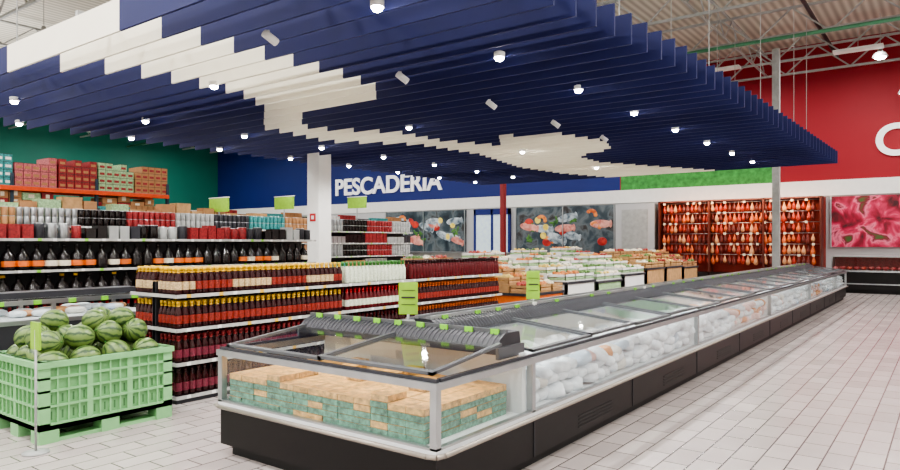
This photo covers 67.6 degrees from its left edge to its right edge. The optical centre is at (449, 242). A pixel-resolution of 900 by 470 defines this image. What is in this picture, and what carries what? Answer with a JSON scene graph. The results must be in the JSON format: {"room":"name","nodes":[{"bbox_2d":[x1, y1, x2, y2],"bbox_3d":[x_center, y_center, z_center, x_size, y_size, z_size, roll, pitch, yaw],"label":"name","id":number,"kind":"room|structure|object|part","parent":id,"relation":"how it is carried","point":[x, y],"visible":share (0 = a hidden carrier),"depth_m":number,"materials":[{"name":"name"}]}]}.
{"room":"supermarket","nodes":[
{"label":"supermarket","id":0,"kind":"room"},
{"bbox_2d":[0,118,217,209],"bbox_3d":[-29.412,-3.100,34.347,0.200,9.900,40.000,0,0,37],"label":"wall","id":1,"kind":"structure","parent":0,"point":[192,174],"depth_m":44.76,"materials":[{"name":"teal paint"}]},
{"bbox_2d":[0,293,899,469],"bbox_3d":[-6.867,1.775,17.574,56.000,0.150,40.000,0,0,37],"label":"floor","id":2,"kind":"structure","parent":0,"point":[822,392],"depth_m":6.26,"materials":[{"name":"tile"}]},
{"bbox_2d":[21,321,49,456],"bbox_3d":[-3.349,1.170,5.433,0.200,1.060,0.195,0,0,37],"label":"sign stand","id":3,"kind":"object","parent":2,"relation":"on","point":[35,327],"visible":1,"depth_m":5.43,"materials":[{"name":"paint"}]},
{"bbox_2d":[0,286,150,350],"bbox_3d":[-5.319,1.140,7.635,0.970,1.120,3.520,0,0,37],"label":"chest freezer","id":4,"kind":"object","parent":2,"relation":"on","point":[10,322],"visible":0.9,"depth_m":8.02,"materials":[{"name":"metal"}]},
{"bbox_2d":[0,153,168,207],"bbox_3d":[-12.203,-0.352,18.427,1.100,4.105,9.080,0,0,37],"label":"rack","id":5,"kind":"object","parent":2,"relation":"on","point":[49,177],"visible":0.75,"depth_m":19.71,"materials":[{"name":"paint"}]},
{"bbox_3d":[-12.203,-0.100,18.427,1.100,3.600,9.080,0,0,37],"label":"rack frame","id":6,"kind":"part","parent":5,"relation":"part of","materials":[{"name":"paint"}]},
{"bbox_2d":[0,306,173,445],"bbox_3d":[-3.485,1.161,6.407,1.030,1.077,1.230,0,0,37],"label":"bin","id":7,"kind":"object","parent":2,"relation":"on","point":[102,368],"visible":0.95,"depth_m":6.08,"materials":[{"name":"green plastic"}]},
{"bbox_2d":[0,222,315,311],"bbox_3d":[-5.349,0.700,10.642,0.911,2.000,7.730,0,0,37],"label":"shelf","id":8,"kind":"object","parent":2,"relation":"on","point":[34,256],"visible":0.29,"depth_m":10.40,"materials":[{"name":"white paint"}]},
{"bbox_2d":[0,195,412,266],"bbox_3d":[-5.955,0.115,17.200,0.911,3.170,14.530,0,0,37],"label":"shelf","id":9,"kind":"object","parent":2,"relation":"on","point":[356,240],"visible":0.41,"depth_m":17.12,"materials":[{"name":"white paint"}]},
{"bbox_3d":[-5.955,0.650,17.200,0.911,2.100,14.530,0,0,37],"label":"frame","id":10,"kind":"part","parent":9,"relation":"part of","materials":[{"name":"white paint"}]},
{"bbox_2d":[97,205,405,257],"bbox_3d":[-6.329,0.315,23.399,0.911,2.770,14.030,0,0,37],"label":"shelf","id":11,"kind":"object","parent":2,"relation":"on","point":[296,215],"visible":0.02,"depth_m":23.79,"materials":[{"name":"metal"}]},
{"bbox_2d":[130,257,501,404],"bbox_3d":[-1.329,0.979,9.864,0.931,1.442,6.380,0,0,37],"label":"shelf","id":12,"kind":"object","parent":2,"relation":"on","point":[197,311],"visible":0.73,"depth_m":8.03,"materials":[{"name":"red glass"}]},
{"bbox_2d":[307,153,330,267],"bbox_3d":[-3.489,-2.450,17.927,0.560,8.300,0.560,0,0,37],"label":"pillar","id":13,"kind":"structure","parent":2,"relation":"on","point":[318,166],"depth_m":17.76,"materials":[{"name":"paint"}]},
{"bbox_2d":[401,255,451,264],"bbox_3d":[-0.191,1.000,16.345,1.320,1.400,1.600,0,0,37],"label":"stand","id":14,"kind":"object","parent":2,"relation":"on","point":[426,256],"visible":0.16,"depth_m":16.36,"materials":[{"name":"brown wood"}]},
{"bbox_2d":[461,250,515,265],"bbox_3d":[1.302,0.950,18.351,1.320,1.500,1.600,0,0,37],"label":"stand","id":15,"kind":"object","parent":2,"relation":"on","point":[502,259],"visible":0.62,"depth_m":18.32,"materials":[{"name":"white paint"}]},
{"bbox_2d":[500,184,505,255],"bbox_3d":[2.327,-2.450,29.429,0.320,8.300,0.320,0,0,37],"label":"steel pillar","id":16,"kind":"structure","parent":2,"relation":"on","point":[502,186],"depth_m":29.36,"materials":[{"name":"red metal"}]},
{"bbox_2d":[406,251,600,258],"bbox_3d":[2.195,1.065,31.011,10.520,1.270,1.240,0,0,37],"label":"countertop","id":17,"kind":"structure","parent":2,"relation":"on","point":[455,255],"depth_m":32.97,"materials":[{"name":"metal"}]},
{"bbox_2d":[482,265,564,303],"bbox_3d":[1.381,1.076,13.431,1.320,1.247,1.400,0,0,37],"label":"stand","id":18,"kind":"object","parent":2,"relation":"on","point":[512,281],"visible":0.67,"depth_m":12.98,"materials":[{"name":"brown wood"}]},
{"bbox_2d":[214,263,847,469],"bbox_3d":[5.038,1.000,12.819,2.310,1.400,20.235,0,0,37],"label":"freezer","id":19,"kind":"object","parent":2,"relation":"on","point":[511,385],"visible":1,"depth_m":5.39,"materials":[{"name":"metal"}]},
{"bbox_2d":[510,248,567,259],"bbox_3d":[2.794,0.926,20.357,1.320,1.549,1.600,0,0,37],"label":"stand","id":20,"kind":"object","parent":2,"relation":"on","point":[522,253],"visible":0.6,"depth_m":20.20,"materials":[{"name":"white paint"}]},
{"bbox_2d":[512,256,595,294],"bbox_3d":[2.276,1.001,14.635,1.320,1.398,1.400,0,0,37],"label":"stand","id":21,"kind":"object","parent":2,"relation":"on","point":[574,281],"visible":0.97,"depth_m":14.31,"materials":[{"name":"white paint"}]},
{"bbox_2d":[550,246,593,257],"bbox_3d":[4.286,0.904,22.363,1.320,1.593,1.600,0,0,37],"label":"stand","id":22,"kind":"object","parent":2,"relation":"on","point":[570,252],"visible":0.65,"depth_m":22.03,"materials":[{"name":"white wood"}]},
{"bbox_2d":[554,258,622,290],"bbox_3d":[3.171,1.025,15.838,1.320,1.349,1.400,0,0,37],"label":"stand","id":23,"kind":"object","parent":2,"relation":"on","point":[605,279],"visible":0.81,"depth_m":15.63,"materials":[{"name":"white paint"}]},
{"bbox_2d":[575,253,645,286],"bbox_3d":[4.067,0.975,17.042,1.320,1.449,1.400,0,0,37],"label":"stand","id":24,"kind":"object","parent":2,"relation":"on","point":[632,275],"visible":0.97,"depth_m":16.73,"materials":[{"name":"white paint"}]},
{"bbox_2d":[600,249,665,283],"bbox_3d":[4.962,0.925,18.245,1.320,1.550,1.400,0,0,37],"label":"stand","id":25,"kind":"object","parent":2,"relation":"on","point":[655,272],"visible":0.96,"depth_m":17.91,"materials":[{"name":"beige cardboard"}]},
{"bbox_2d":[615,203,657,252],"bbox_3d":[8.502,-0.025,30.357,1.800,3.450,1.000,0,0,37],"label":"tall cabinet","id":26,"kind":"object","parent":2,"relation":"on","point":[636,225],"visible":0.5,"depth_m":29.93,"materials":[{"name":"paint"}]},
{"bbox_2d":[629,248,682,280],"bbox_3d":[5.857,0.926,19.449,1.320,1.549,1.400,0,0,37],"label":"stand","id":27,"kind":"object","parent":2,"relation":"on","point":[673,271],"visible":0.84,"depth_m":19.15,"materials":[{"name":"brown wood"}]},
{"bbox_2d":[643,249,698,278],"bbox_3d":[6.753,0.950,20.652,1.320,1.499,1.400,0,0,37],"label":"stand","id":28,"kind":"object","parent":2,"relation":"on","point":[690,268],"visible":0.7,"depth_m":20.40,"materials":[{"name":"beige cardboard"}]},
{"bbox_2d":[658,196,825,276],"bbox_3d":[11.902,-0.050,27.808,6.300,3.500,1.030,0,0,37],"label":"rack","id":29,"kind":"object","parent":2,"relation":"on","point":[723,236],"visible":0.88,"depth_m":27.56,"materials":[{"name":"metal"}]},
{"bbox_2d":[772,48,779,266],"bbox_3d":[11.112,-2.450,22.893,0.340,8.300,0.340,0,0,37],"label":"steel pillar","id":30,"kind":"structure","parent":2,"relation":"on","point":[775,52],"depth_m":22.80,"materials":[{"name":"grey metal"}]},
{"bbox_2d":[831,255,899,294],"bbox_3d":[19.200,1.065,19.356,14.320,1.270,1.240,0,0,37],"label":"freezer","id":31,"kind":"object","parent":2,"relation":"on","point":[869,274],"depth_m":22.68,"materials":[{"name":"metal"}]},
{"bbox_2d":[0,0,899,60],"bbox_3d":[-6.867,-7.975,17.574,56.000,0.150,40.000,0,0,37],"label":"ceiling","id":32,"kind":"structure","parent":0,"point":[55,11],"depth_m":23.65,"materials":[{"name":"metal"}]},
{"bbox_2d":[38,0,45,31],"label":"lights","id":33,"kind":"object","parent":32,"relation":"hanging from","point":[43,27],"depth_m":20.61,"materials":[{"name":"white paint"}]},
{"bbox_2d":[0,0,899,152],"bbox_3d":[-6.867,-6.989,17.574,55.600,1.299,39.600,0,0,37],"label":"roof trusses","id":34,"kind":"object","parent":32,"relation":"attached to","point":[748,41],"visible":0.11,"depth_m":22.60,"materials":[{"name":"metal"}]},
{"bbox_2d":[16,0,806,128],"bbox_3d":[0.700,-4.630,15.683,10.860,3.940,18.600,0,0,37],"label":"hangers","id":35,"kind":"object","parent":34,"relation":"hanging from","point":[77,12],"visible":0.12,"depth_m":15.02,"materials":[{"name":"paint"}]},
{"bbox_2d":[0,0,837,184],"bbox_3d":[0.674,-2.480,15.646,12.404,0.360,18.510,0,0,37],"label":"baffles","id":36,"kind":"object","parent":35,"relation":"hanging from","point":[329,80],"visible":0.98,"depth_m":10.30,"materials":[{"name":"blue metal"}]},
{"bbox_2d":[9,96,18,103],"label":"recessed light","id":37,"kind":"object","parent":36,"relation":"attached to","point":[13,99],"depth_m":10.79,"materials":[{"name":"white paint"}]},
{"bbox_2d":[15,120,22,125],"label":"recessed light","id":38,"kind":"object","parent":36,"relation":"attached to","point":[17,122],"depth_m":12.82,"materials":[{"name":"white paint"}]},
{"bbox_2d":[141,117,149,123],"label":"recessed light","id":39,"kind":"object","parent":36,"relation":"attached to","point":[144,121],"depth_m":12.56,"materials":[{"name":"white paint"}]},
{"bbox_2d":[209,80,218,89],"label":"recessed light","id":40,"kind":"object","parent":36,"relation":"attached to","point":[213,85],"depth_m":9.74,"materials":[{"name":"white paint"}]},
{"bbox_2d":[261,30,278,45],"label":"recessed light","id":41,"kind":"object","parent":36,"relation":"attached to","point":[266,34],"depth_m":7.29,"materials":[{"name":"white paint"}]},
{"bbox_2d":[370,0,383,12],"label":"recessed light","id":42,"kind":"object","parent":36,"relation":"attached to","point":[376,6],"depth_m":6.46,"materials":[{"name":"white paint"}]},
{"bbox_2d":[395,71,408,83],"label":"recessed light","id":43,"kind":"object","parent":36,"relation":"attached to","point":[399,75],"depth_m":9.05,"materials":[{"name":"white paint"}]},
{"bbox_2d":[406,125,412,129],"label":"recessed light","id":44,"kind":"object","parent":36,"relation":"attached to","point":[408,127],"depth_m":13.27,"materials":[{"name":"white paint"}]},
{"bbox_2d":[485,99,496,109],"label":"recessed light","id":45,"kind":"object","parent":36,"relation":"attached to","point":[488,102],"depth_m":10.82,"materials":[{"name":"white paint"}]},
{"bbox_2d":[494,51,504,61],"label":"recessed light","id":46,"kind":"object","parent":36,"relation":"attached to","point":[499,56],"depth_m":8.22,"materials":[{"name":"white paint"}]},
{"bbox_2d":[551,120,560,127],"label":"recessed light","id":47,"kind":"object","parent":36,"relation":"attached to","point":[553,122],"depth_m":12.58,"materials":[{"name":"white paint"}]},
{"bbox_2d":[574,85,582,92],"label":"recessed light","id":48,"kind":"object","parent":36,"relation":"attached to","point":[577,88],"depth_m":9.99,"materials":[{"name":"white paint"}]},
{"bbox_2d":[600,135,608,141],"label":"recessed light","id":49,"kind":"object","parent":36,"relation":"attached to","point":[602,137],"depth_m":14.34,"materials":[{"name":"white paint"}]},
{"bbox_2d":[630,110,637,115],"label":"recessed light","id":50,"kind":"object","parent":36,"relation":"attached to","point":[633,113],"depth_m":11.76,"materials":[{"name":"white paint"}]},
{"bbox_2d":[672,127,678,131],"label":"recessed light","id":51,"kind":"object","parent":36,"relation":"attached to","point":[674,129],"depth_m":13.52,"materials":[{"name":"white paint"}]},
{"bbox_2d":[715,42,740,71],"label":"lights","id":52,"kind":"object","parent":32,"relation":"hanging from","point":[733,67],"depth_m":25.24,"materials":[{"name":"white paint"}]},
{"bbox_2d":[832,43,888,59],"label":"lights","id":53,"kind":"object","parent":32,"relation":"hanging from","point":[880,54],"depth_m":22.67,"materials":[{"name":"white paint"}]},
{"bbox_2d":[218,31,899,274],"bbox_3d":[5.125,-3.100,33.692,56.400,9.900,0.220,0,0,37],"label":"wall","id":54,"kind":"structure","parent":0,"point":[847,108],"depth_m":27.27,"materials":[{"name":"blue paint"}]},
{"bbox_2d":[335,174,441,195],"bbox_3d":[-3.851,-3.504,40.183,8.500,1.054,0.080,0,0,37],"label":"sign","id":55,"kind":"object","parent":54,"relation":"attached to","point":[379,180],"depth_m":40.09,"materials":[{"name":"white plastic"}]},
{"bbox_2d":[385,209,465,251],"bbox_3d":[-1.481,-0.650,38.383,5.800,2.400,0.140,0,0,37],"label":"wall mural","id":56,"kind":"object","parent":54,"relation":"attached to","point":[436,231],"visible":0.8,"depth_m":37.82,"materials":[{"name":"grey paint"}]},
{"bbox_2d":[474,208,510,251],"bbox_3d":[2.228,-0.055,35.604,2.270,3.490,0.150,0,0,37],"label":"door","id":57,"kind":"structure","parent":54,"relation":"in","point":[486,221],"depth_m":35.68,"materials":[{"name":"blue paint"}]},
{"bbox_2d":[230,177,899,214],"bbox_3d":[5.052,-2.160,33.594,56.000,0.600,0.055,0,0,37],"label":"trim","id":58,"kind":"structure","parent":54,"relation":"attached to","point":[882,185],"depth_m":30.76,"materials":[{"name":"white paint"}]},
{"bbox_2d":[515,203,614,252],"bbox_3d":[5.579,-0.650,33.130,5.400,2.400,0.140,0,0,37],"label":"wall mural","id":59,"kind":"object","parent":54,"relation":"attached to","point":[591,228],"visible":1,"depth_m":33.02,"materials":[{"name":"multicoloured paper"}]},
{"bbox_2d":[830,194,899,247],"bbox_3d":[21.111,-0.825,21.548,15.650,2.050,0.100,0,0,37],"label":"wall mural","id":60,"kind":"object","parent":54,"relation":"attached to","point":[869,220],"visible":1,"depth_m":25.49,"materials":[{"name":"paper"}]},
{"bbox_2d":[876,122,899,155],"bbox_3d":[19.918,-3.863,22.499,9.600,1.215,0.080,0,0,37],"label":"sign","id":61,"kind":"object","parent":54,"relation":"attached to","point":[879,138],"depth_m":25.14,"materials":[{"name":"white plastic"}]}
]}

